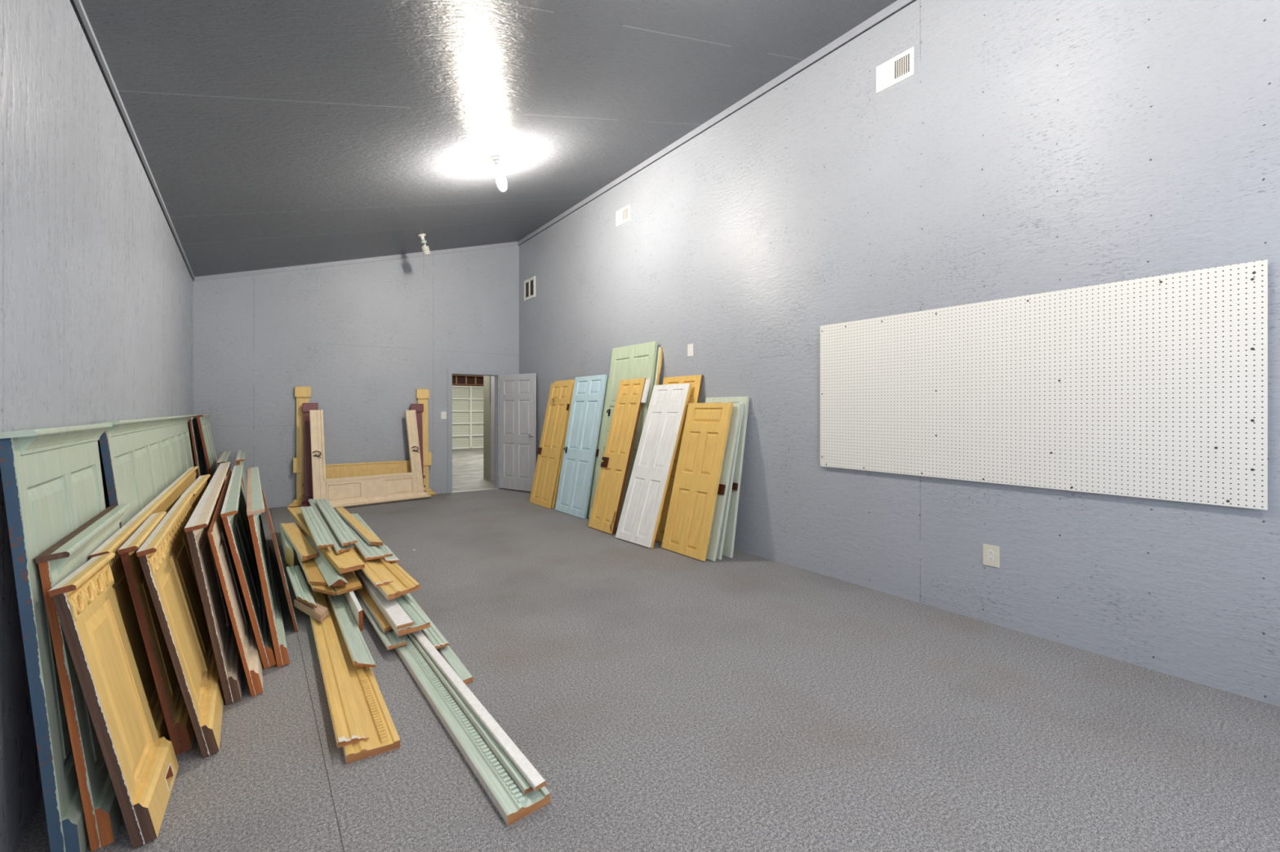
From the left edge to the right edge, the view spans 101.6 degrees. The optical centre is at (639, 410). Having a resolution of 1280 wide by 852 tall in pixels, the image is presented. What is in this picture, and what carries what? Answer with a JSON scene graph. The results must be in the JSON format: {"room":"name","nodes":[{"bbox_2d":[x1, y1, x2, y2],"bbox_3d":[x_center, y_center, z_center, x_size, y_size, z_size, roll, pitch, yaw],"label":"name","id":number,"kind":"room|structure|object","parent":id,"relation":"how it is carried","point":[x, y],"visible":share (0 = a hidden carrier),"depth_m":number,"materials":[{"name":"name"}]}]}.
{"room":"storage room","nodes":[
{"label":"storage room","id":0,"kind":"room"},
{"bbox_2d":[0,0,193,851],"bbox_3d":[-2.708,-0.165,2.551,0.050,3.170,11.330,0,0,-37],"label":"wall","id":1,"kind":"structure","parent":0,"point":[96,284],"depth_m":2.16,"materials":[{"name":"paint"}]},
{"bbox_2d":[73,0,194,279],"bbox_3d":[-2.682,-1.800,2.570,0.016,0.029,11.330,0,0,-37],"label":"trim","id":2,"kind":"structure","parent":1,"relation":"attached to","point":[77,3],"depth_m":3.06,"materials":[{"name":"grey wood"}]},
{"bbox_2d":[193,245,519,508],"bbox_3d":[-4.203,-0.855,8.440,4.628,4.550,0.130,0,0,-34],"label":"wall","id":3,"kind":"structure","parent":0,"point":[364,337],"depth_m":8.14,"materials":[{"name":"grey paint"}]},
{"bbox_2d":[194,241,517,281],"bbox_3d":[-4.164,-2.438,8.377,4.576,1.367,0.018,0,0,-34],"label":"trim","id":4,"kind":"structure","parent":3,"relation":"attached to","point":[515,243],"depth_m":8.11,"materials":[{"name":"grey wood"}]},
{"bbox_2d":[440,411,446,418],"bbox_3d":[-3.354,0.084,8.919,0.090,0.128,0.018,0,0,-34],"label":"light switch","id":5,"kind":"object","parent":3,"relation":"attached to","point":[443,414],"visible":1,"depth_m":8.92,"materials":[{"name":"white plastic"}]},
{"bbox_2d":[447,368,502,493],"bbox_3d":[-2.951,0.355,9.280,0.951,2.130,0.168,0,0,-34],"label":"trim","id":6,"kind":"structure","parent":3,"relation":"attached to","point":[450,371],"depth_m":9.09,"materials":[{"name":"grey wood"}]},
{"bbox_2d":[452,488,497,493],"bbox_3d":[-2.917,1.416,9.229,0.801,0.008,0.050,0,0,-34],"label":"trim","id":7,"kind":"structure","parent":3,"relation":"attached to","point":[493,488],"depth_m":9.23,"materials":[{"name":"metal"}]},
{"bbox_2d":[69,0,897,277],"bbox_3d":[-0.932,-2.489,3.880,4.843,1.473,11.330,0,0,-37],"label":"ceiling","id":8,"kind":"structure","parent":0,"point":[270,134],"depth_m":3.98,"materials":[{"name":"grey paint"}]},
{"bbox_2d":[417,233,431,255],"bbox_3d":[-3.155,-2.263,7.629,0.177,0.626,0.114,0,0,-32],"label":"ceiling lamp","id":9,"kind":"object","parent":8,"relation":"hanging from","point":[424,242],"visible":1,"depth_m":7.60,"materials":[{"name":"white plastic"}]},
{"bbox_2d":[489,155,506,191],"bbox_3d":[-1.434,-2.404,5.292,0.171,0.332,0.113,0,0,-30],"label":"ceiling lamp","id":10,"kind":"object","parent":8,"relation":"hanging from","point":[500,179],"visible":1,"depth_m":5.27,"materials":[{"name":"white glass"}]},
{"bbox_2d":[483,375,490,479],"bbox_3d":[-3.126,-0.879,10.757,0.075,4.601,0.350,0,0,-37],"label":"wall partition","id":11,"kind":"structure","parent":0,"point":[486,380],"depth_m":10.72,"materials":[{"name":"beige paint"}]},
{"bbox_2d":[490,376,494,481],"bbox_3d":[-2.695,0.341,10.230,0.095,2.161,1.009,0,0,-37],"label":"trim","id":12,"kind":"structure","parent":11,"relation":"attached to","point":[492,378],"depth_m":10.52,"materials":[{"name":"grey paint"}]},
{"bbox_2d":[10,448,1279,851],"bbox_3d":[-1.330,1.470,10.121,14.000,0.100,22.000,0,0,-37],"label":"floor","id":13,"kind":"structure","parent":0,"point":[662,700],"depth_m":2.33,"materials":[{"name":"grey carpet"}]},
{"bbox_2d":[0,422,112,851],"bbox_3d":[-2.140,0.739,2.008,0.176,1.362,1.084,0,0,-37],"label":"wainscot panel","id":14,"kind":"object","parent":13,"relation":"on","point":[52,483],"visible":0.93,"depth_m":1.64,"materials":[{"name":"green paint"}]},
{"bbox_2d":[35,502,131,851],"bbox_3d":[-2.102,0.931,2.074,0.171,0.978,1.064,0,0,-37],"label":"wainscot panel","id":15,"kind":"object","parent":13,"relation":"on","point":[103,815],"visible":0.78,"depth_m":1.69,"materials":[{"name":"green paint"}]},
{"bbox_2d":[48,552,178,848],"bbox_3d":[-1.807,0.977,1.822,0.242,0.886,0.440,0,0,-34],"label":"wainscot panel","id":16,"kind":"object","parent":13,"relation":"on","point":[142,766],"visible":1,"depth_m":1.75,"materials":[{"name":"yellow paint"}]},
{"bbox_2d":[89,466,198,739],"bbox_3d":[-3.103,0.979,3.530,0.196,0.883,3.754,0,0,-36],"label":"wainscot panel","id":17,"kind":"object","parent":13,"relation":"on","point":[166,500],"visible":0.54,"depth_m":2.26,"materials":[{"name":"yellow paint"}]},
{"bbox_2d":[95,414,195,528],"bbox_3d":[-3.729,0.735,4.179,0.213,1.370,4.064,0,0,-37],"label":"wainscot panel","id":18,"kind":"object","parent":13,"relation":"on","point":[141,458],"visible":0.41,"depth_m":3.20,"materials":[{"name":"green paint"}]},
{"bbox_2d":[117,511,194,755],"bbox_3d":[-2.213,0.978,2.453,0.219,0.884,0.884,0,0,-37],"label":"wainscot panel","id":19,"kind":"object","parent":13,"relation":"on","point":[177,718],"visible":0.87,"depth_m":2.15,"materials":[{"name":"yellow paint"}]},
{"bbox_2d":[136,493,223,758],"bbox_3d":[-2.334,0.977,2.744,0.248,0.886,1.674,0,0,-37],"label":"wainscot panel","id":20,"kind":"object","parent":13,"relation":"on","point":[165,557],"visible":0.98,"depth_m":2.31,"materials":[{"name":"yellow paint"}]},
{"bbox_2d":[187,414,197,479],"bbox_3d":[-5.468,0.739,6.424,0.147,1.362,1.544,0,0,-37],"label":"wainscot panel","id":21,"kind":"object","parent":13,"relation":"on","point":[189,432],"visible":0.02,"depth_m":6.33,"materials":[{"name":"green paint"}]},
{"bbox_2d":[180,474,210,514],"bbox_3d":[-3.232,0.980,3.922,0.214,0.881,1.254,0,0,-36],"label":"wainscot panel","id":22,"kind":"object","parent":13,"relation":"on","point":[198,487],"visible":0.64,"depth_m":3.77,"materials":[{"name":"yellow paint"}]},
{"bbox_2d":[188,414,210,487],"bbox_3d":[-5.408,0.738,6.482,0.210,1.364,1.524,0,0,-37],"label":"wainscot panel","id":23,"kind":"object","parent":13,"relation":"on","point":[199,456],"visible":0.39,"depth_m":6.14,"materials":[{"name":"green paint"}]},
{"bbox_2d":[195,413,217,480],"bbox_3d":[-5.325,0.736,6.544,0.283,1.369,1.484,0,0,-37],"label":"wainscot panel","id":24,"kind":"object","parent":13,"relation":"on","point":[203,423],"visible":0.58,"depth_m":6.22,"materials":[{"name":"green paint"}]},
{"bbox_2d":[184,462,242,705],"bbox_3d":[-3.121,0.976,3.941,0.209,0.888,3.674,0,0,-37],"label":"wainscot panel","id":25,"kind":"object","parent":13,"relation":"on","point":[224,642],"visible":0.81,"depth_m":2.63,"materials":[{"name":"beige paint"}]},
{"bbox_2d":[216,450,231,475],"bbox_3d":[-4.870,0.978,6.211,0.193,0.885,1.844,0,0,-37],"label":"wainscot panel","id":26,"kind":"object","parent":13,"relation":"on","point":[224,458],"visible":0.19,"depth_m":6.04,"materials":[{"name":"green paint"}]},
{"bbox_2d":[207,468,263,697],"bbox_3d":[-2.984,1.001,3.899,0.216,0.839,3.381,0,0,-37],"label":"wainscot panel","id":27,"kind":"object","parent":13,"relation":"on","point":[242,628],"visible":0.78,"depth_m":2.72,"materials":[{"name":"beige paint"}]},
{"bbox_2d":[235,449,247,500],"bbox_3d":[-4.884,0.978,6.474,0.180,0.884,1.804,0,0,-37],"label":"wainscot panel","id":28,"kind":"object","parent":13,"relation":"on","point":[240,459],"visible":0.45,"depth_m":6.21,"materials":[{"name":"green paint"}]},
{"bbox_2d":[220,464,276,669],"bbox_3d":[-2.988,0.976,3.990,0.242,0.888,2.954,0,0,-37],"label":"wainscot panel","id":29,"kind":"object","parent":13,"relation":"on","point":[233,514],"visible":0.93,"depth_m":3.08,"materials":[{"name":"green paint"}]},
{"bbox_2d":[246,466,289,667],"bbox_3d":[-2.815,0.977,3.901,0.192,0.886,2.644,0,0,-37],"label":"wainscot panel","id":30,"kind":"object","parent":13,"relation":"on","point":[255,504],"visible":1,"depth_m":3.06,"materials":[{"name":"green paint"}]},
{"bbox_2d":[260,482,298,632],"bbox_3d":[-3.159,1.098,4.498,0.142,0.644,3.011,0,0,-37],"label":"wainscot panel","id":31,"kind":"object","parent":13,"relation":"on","point":[271,527],"visible":0.99,"depth_m":3.32,"materials":[{"name":"green paint"}]},
{"bbox_2d":[280,523,293,566],"bbox_3d":[-3.332,1.260,4.914,0.041,0.150,1.390,0,0,-37],"label":"trim board","id":32,"kind":"object","parent":13,"relation":"on","point":[288,551],"visible":0.75,"depth_m":4.58,"materials":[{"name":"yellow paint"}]},
{"bbox_2d":[305,579,400,764],"bbox_3d":[-1.859,1.390,3.193,0.222,0.058,2.618,0,0,-36],"label":"board","id":33,"kind":"object","parent":13,"relation":"on","point":[362,723],"visible":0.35,"depth_m":2.49,"materials":[{"name":"yellow paint"}]},
{"bbox_2d":[293,599,327,622],"bbox_3d":[-2.189,1.333,3.499,0.460,0.045,0.080,0,0,38],"label":"trim board","id":34,"kind":"object","parent":33,"relation":"on","point":[320,613],"visible":0.75,"depth_m":3.45,"materials":[{"name":"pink wood"}]},
{"bbox_2d":[286,565,316,608],"bbox_3d":[-2.493,1.283,3.825,0.086,0.022,1.131,0,0,-38],"label":"trim board","id":35,"kind":"object","parent":34,"relation":"on","point":[302,592],"visible":1,"depth_m":3.79,"materials":[{"name":"green paint"}]},
{"bbox_2d":[291,545,336,595],"bbox_3d":[-2.748,1.241,4.312,0.109,0.022,2.118,0,0,-38],"label":"trim board","id":36,"kind":"object","parent":35,"relation":"on","point":[320,588],"visible":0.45,"depth_m":3.60,"materials":[{"name":"paint"}]},
{"bbox_2d":[295,529,345,586],"bbox_3d":[-2.770,1.216,4.403,0.195,0.022,2.119,0,0,-38],"label":"trim board","id":37,"kind":"object","parent":36,"relation":"on","point":[313,575],"visible":0.4,"depth_m":3.88,"materials":[{"name":"paint"}]},
{"bbox_2d":[280,522,318,561],"bbox_3d":[-3.090,1.159,4.708,0.117,0.041,1.552,0,0,-40],"label":"trim board","id":38,"kind":"object","parent":37,"relation":"on","point":[302,546],"visible":1,"depth_m":4.54,"materials":[{"name":"yellow paint"}]},
{"bbox_2d":[305,535,348,586],"bbox_3d":[-2.587,1.179,4.244,0.116,0.042,1.723,0,0,-38],"label":"crown molding","id":39,"kind":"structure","parent":37,"relation":"on","point":[332,577],"depth_m":3.82,"materials":[{"name":"green paint"}]},
{"bbox_2d":[287,506,364,573],"bbox_3d":[-3.008,1.129,4.868,0.168,0.041,3.000,0,0,-40],"label":"trim board","id":40,"kind":"object","parent":39,"relation":"on","point":[345,562],"visible":0.69,"depth_m":4.02,"materials":[{"name":"yellow paint"}]},
{"bbox_2d":[308,498,354,554],"bbox_3d":[-3.125,1.093,5.219,0.139,0.029,2.903,0,0,-36],"label":"trim board","id":41,"kind":"object","parent":40,"relation":"on","point":[339,548],"visible":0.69,"depth_m":4.65,"materials":[{"name":"green paint"}]},
{"bbox_2d":[300,506,333,548],"bbox_3d":[-3.042,1.056,4.871,0.109,0.023,2.009,0,0,-36],"label":"trim board","id":42,"kind":"object","parent":41,"relation":"on","point":[321,537],"visible":1,"depth_m":4.62,"materials":[{"name":"green paint"}]},
{"bbox_2d":[315,498,357,546],"bbox_3d":[-3.019,1.053,5.127,0.114,0.022,2.500,0,0,-36],"label":"trim board","id":43,"kind":"object","parent":41,"relation":"on","point":[341,531],"visible":1,"depth_m":4.80,"materials":[{"name":"green paint"}]},
{"bbox_2d":[327,586,375,667],"bbox_3d":[-2.046,1.342,3.566,0.090,0.026,2.090,0,0,-36],"label":"trim board","id":44,"kind":"object","parent":33,"relation":"on","point":[360,655],"visible":0.66,"depth_m":3.13,"materials":[{"name":"green paint"}]},
{"bbox_2d":[342,591,363,631],"bbox_3d":[-2.212,1.320,3.900,0.028,0.130,1.601,0,0,-36],"label":"trim board","id":45,"kind":"object","parent":33,"relation":"on","point":[356,609],"visible":0.35,"depth_m":3.38,"materials":[{"name":"white paint"}]},
{"bbox_2d":[333,570,362,595],"bbox_3d":[-2.549,1.241,4.340,0.160,0.022,1.902,0,0,-36],"label":"trim board","id":46,"kind":"object","parent":45,"relation":"on","point":[354,584],"visible":0.35,"depth_m":3.68,"materials":[{"name":"paint"}]},
{"bbox_2d":[286,386,436,508],"bbox_3d":[-4.292,0.532,8.191,2.082,1.775,0.170,0,0,-34],"label":"fireplace mantel","id":47,"kind":"object","parent":13,"relation":"on","point":[302,394],"visible":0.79,"depth_m":8.05,"materials":[{"name":"yellow paint"}]},
{"bbox_2d":[286,488,436,508],"bbox_3d":[-4.268,1.363,8.155,2.082,0.110,0.081,0,-3,-34],"label":"shelf","id":48,"kind":"object","parent":47,"relation":"attached to","point":[296,503],"depth_m":7.66,"materials":[{"name":"yellow paint"}]},
{"bbox_2d":[300,403,426,506],"bbox_3d":[-4.234,0.656,8.092,1.745,1.528,0.194,0,0,-36],"label":"fireplace mantel","id":49,"kind":"object","parent":13,"relation":"on","point":[306,407],"visible":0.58,"depth_m":7.65,"materials":[{"name":"red paint"}]},
{"bbox_2d":[300,490,426,506],"bbox_3d":[-4.199,1.362,8.042,1.745,0.110,0.066,0,-5,-36],"label":"shelf","id":50,"kind":"object","parent":49,"relation":"attached to","point":[304,503],"depth_m":7.57,"materials":[{"name":"red paint"}]},
{"bbox_2d":[309,409,431,508],"bbox_3d":[-4.067,0.706,7.918,1.749,1.427,0.284,0,0,-44],"label":"fireplace mantel","id":51,"kind":"object","parent":13,"relation":"on","point":[344,492],"visible":0.91,"depth_m":7.82,"materials":[{"name":"beige paint"}]},
{"bbox_2d":[328,491,431,508],"bbox_3d":[-4.018,1.358,7.867,1.749,0.110,0.136,0,-6,-44],"label":"shelf","id":52,"kind":"object","parent":51,"relation":"attached to","point":[358,500],"depth_m":7.90,"materials":[{"name":"beige paint"}]},
{"bbox_2d":[436,645,472,684],"bbox_3d":[-1.587,1.407,3.684,0.061,0.023,2.403,0,0,-35],"label":"trim board","id":53,"kind":"object","parent":13,"relation":"on","point":[446,652],"visible":0.2,"depth_m":2.87,"materials":[{"name":"green paint"}]},
{"bbox_2d":[405,593,448,648],"bbox_3d":[-1.789,1.368,3.917,0.084,0.021,2.201,0,0,-36],"label":"trim board","id":54,"kind":"object","parent":53,"relation":"on","point":[432,633],"visible":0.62,"depth_m":3.17,"materials":[{"name":"green paint"}]},
{"bbox_2d":[452,386,483,448],"bbox_3d":[-6.200,0.258,19.632,4.400,2.325,0.115,0,0,-37],"label":"door","id":55,"kind":"structure","parent":13,"relation":"on","point":[467,401],"depth_m":19.47,"materials":[{"name":"white wood"}]},
{"bbox_2d":[395,632,550,826],"bbox_3d":[-1.263,1.391,2.986,0.167,0.055,2.902,0,0,-37],"label":"board","id":56,"kind":"object","parent":13,"relation":"on","point":[510,793],"visible":0.59,"depth_m":2.17,"materials":[{"name":"green paint"}]},
{"bbox_2d":[353,590,407,649],"bbox_3d":[-2.073,1.364,3.894,0.108,0.020,2.202,0,0,-38],"label":"trim board","id":57,"kind":"object","parent":56,"relation":"on","point":[390,639],"visible":0.41,"depth_m":3.16,"materials":[{"name":"green paint"}]},
{"bbox_2d":[353,571,392,632],"bbox_3d":[-2.133,1.333,3.965,0.063,0.025,2.003,0,0,-38],"label":"trim board","id":58,"kind":"object","parent":57,"relation":"on","point":[363,593],"visible":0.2,"depth_m":3.46,"materials":[{"name":"paint"}]},
{"bbox_2d":[353,568,430,636],"bbox_3d":[-2.029,1.288,4.003,0.188,0.055,2.302,0,0,-37],"label":"board","id":59,"kind":"object","parent":58,"relation":"on","point":[401,613],"visible":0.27,"depth_m":3.30,"materials":[{"name":"green paint"}]},
{"bbox_2d":[349,543,419,600],"bbox_3d":[-2.220,1.193,4.267,0.252,0.054,2.199,0,0,-38],"label":"board","id":60,"kind":"object","parent":59,"relation":"on","point":[390,579],"visible":0.46,"depth_m":3.68,"materials":[{"name":"yellow paint"}]},
{"bbox_2d":[337,514,385,560],"bbox_3d":[-2.735,1.141,4.961,0.132,0.023,2.310,0,0,-37],"label":"trim board","id":61,"kind":"object","parent":60,"relation":"on","point":[368,552],"visible":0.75,"depth_m":4.28,"materials":[{"name":"green paint"}]},
{"bbox_2d":[334,506,382,546],"bbox_3d":[-2.778,1.110,5.092,0.083,0.031,1.990,0,0,-38],"label":"trim board","id":62,"kind":"object","parent":61,"relation":"on","point":[355,524],"visible":0.98,"depth_m":4.88,"materials":[{"name":"yellow paint"}]},
{"bbox_2d":[383,545,399,562],"bbox_3d":[-2.064,1.173,4.261,0.087,0.013,0.543,0,0,-35],"label":"trim board","id":63,"kind":"object","parent":60,"relation":"on","point":[393,558],"visible":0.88,"depth_m":4.11,"materials":[{"name":"green paint"}]},
{"bbox_2d":[351,513,392,556],"bbox_3d":[-2.591,1.155,4.975,0.068,0.023,2.006,0,0,-36],"label":"trim board","id":64,"kind":"object","parent":63,"relation":"on","point":[384,550],"visible":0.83,"depth_m":4.43,"materials":[{"name":"green paint"}]},
{"bbox_2d":[411,630,546,791],"bbox_3d":[-1.059,1.354,2.790,0.047,0.016,2.302,0,0,-38],"label":"trim board","id":65,"kind":"object","parent":56,"relation":"on","point":[532,776],"visible":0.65,"depth_m":2.27,"materials":[{"name":"white paint"}]},
{"bbox_2d":[519,0,1279,706],"bbox_3d":[1.102,-0.855,5.252,0.120,4.550,11.090,0,0,-36],"label":"wall","id":66,"kind":"structure","parent":0,"point":[1030,147],"depth_m":3.59,"materials":[{"name":"grey paint"}]},
{"bbox_2d":[497,373,536,492],"bbox_3d":[-2.171,0.382,9.198,0.916,2.040,0.164,0,0,34],"label":"door","id":67,"kind":"structure","parent":66,"relation":"in","point":[517,428],"depth_m":9.16,"materials":[{"name":"grey paint"}]},
{"bbox_2d":[524,275,535,301],"bbox_3d":[-1.966,-2.163,9.283,0.016,0.365,0.450,0,0,-36],"label":"air vent","id":68,"kind":"object","parent":66,"relation":"in","point":[529,284],"visible":1,"depth_m":9.27,"materials":[{"name":"white metal"}]},
{"bbox_2d":[524,280,533,297],"bbox_3d":[-1.965,-2.160,9.284,0.008,0.240,0.350,0,0,-36],"label":"grille","id":69,"kind":"object","parent":68,"relation":"attached to","point":[528,284],"depth_m":9.27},
{"bbox_2d":[616,204,630,227],"bbox_3d":[-0.227,-2.584,6.936,0.012,0.208,0.318,0,0,-36],"label":"air vent","id":70,"kind":"object","parent":66,"relation":"in","point":[623,215],"visible":1,"depth_m":6.93,"materials":[{"name":"white plastic"}]},
{"bbox_2d":[622,208,627,220],"bbox_3d":[-0.190,-2.586,6.885,0.008,0.137,0.127,0,0,-37],"label":"grille","id":71,"kind":"object","parent":70,"relation":"attached to","point":[624,210],"depth_m":6.89,"materials":[{"name":"white metal"}]},
{"bbox_2d":[687,343,693,356],"bbox_3d":[0.565,-0.677,5.869,0.008,0.135,0.090,0,0,-37],"label":"wall plate","id":72,"kind":"object","parent":66,"relation":"attached to","point":[690,347],"visible":1,"depth_m":5.87,"materials":[{"name":"white plastic"}]},
{"bbox_2d":[517,0,914,245],"bbox_3d":[1.044,-3.083,5.209,0.025,0.095,11.090,0,0,-36],"label":"trim","id":73,"kind":"structure","parent":66,"relation":"attached to","point":[896,6],"depth_m":5.12,"materials":[{"name":"grey wood"}]},
{"bbox_2d":[519,0,916,245],"bbox_3d":[1.051,-3.046,5.215,0.006,0.026,11.090,0,0,-36],"label":"trim","id":74,"kind":"structure","parent":66,"relation":"attached to","point":[914,0],"depth_m":5.07,"materials":[{"name":"wood"}]},
{"bbox_2d":[875,47,914,93],"bbox_3d":[1.950,-2.599,3.995,0.012,0.207,0.289,0,0,-36],"label":"air vent","id":75,"kind":"object","parent":66,"relation":"in","point":[900,68],"visible":1,"depth_m":3.99,"materials":[{"name":"white metal"}]},
{"bbox_2d":[894,54,909,78],"bbox_3d":[1.984,-2.601,3.948,0.008,0.137,0.116,0,0,-37],"label":"grille","id":76,"kind":"object","parent":75,"relation":"attached to","point":[902,61],"depth_m":3.95,"materials":[{"name":"white metal"}]},
{"bbox_2d":[982,543,999,568],"bbox_3d":[2.337,0.968,3.474,0.009,0.138,0.097,0,0,-36],"label":"wall outlet","id":77,"kind":"object","parent":66,"relation":"attached to","point":[990,553],"visible":1,"depth_m":3.47,"materials":[{"name":"beige plastic"}]},
{"bbox_2d":[987,550,993,555],"bbox_3d":[2.335,0.947,3.472,0.002,0.035,0.035,0,0,-36],"label":"receptacle","id":78,"kind":"object","parent":77,"relation":"attached to","point":[989,552],"depth_m":3.47,"materials":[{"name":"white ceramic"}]},
{"bbox_2d":[987,555,993,561],"bbox_3d":[2.335,0.987,3.472,0.002,0.035,0.035,0,0,-36],"label":"receptacle","id":79,"kind":"object","parent":77,"relation":"attached to","point":[990,558],"depth_m":3.47,"materials":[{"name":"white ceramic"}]},
{"bbox_2d":[820,259,1267,510],"bbox_3d":[2.295,-0.123,3.508,0.034,1.206,2.467,0,0,-37],"label":"pegboard","id":80,"kind":"object","parent":66,"relation":"attached to","point":[1156,387],"visible":1,"depth_m":3.10,"materials":[{"name":"white wood"}]},
{"bbox_3d":[-7.876,-1.080,18.868,14.000,5.000,0.150,0,0,-37],"label":"wall","id":81,"kind":"structure","parent":0,"visible":0},
{"bbox_2d":[452,374,483,386],"bbox_3d":[-6.268,-1.250,19.722,5.200,0.650,0.390,0,0,-37],"label":"framing","id":82,"kind":"object","parent":81,"relation":"attached to","point":[457,380],"visible":0.2,"depth_m":19.55,"materials":[{"name":"brown wood"}]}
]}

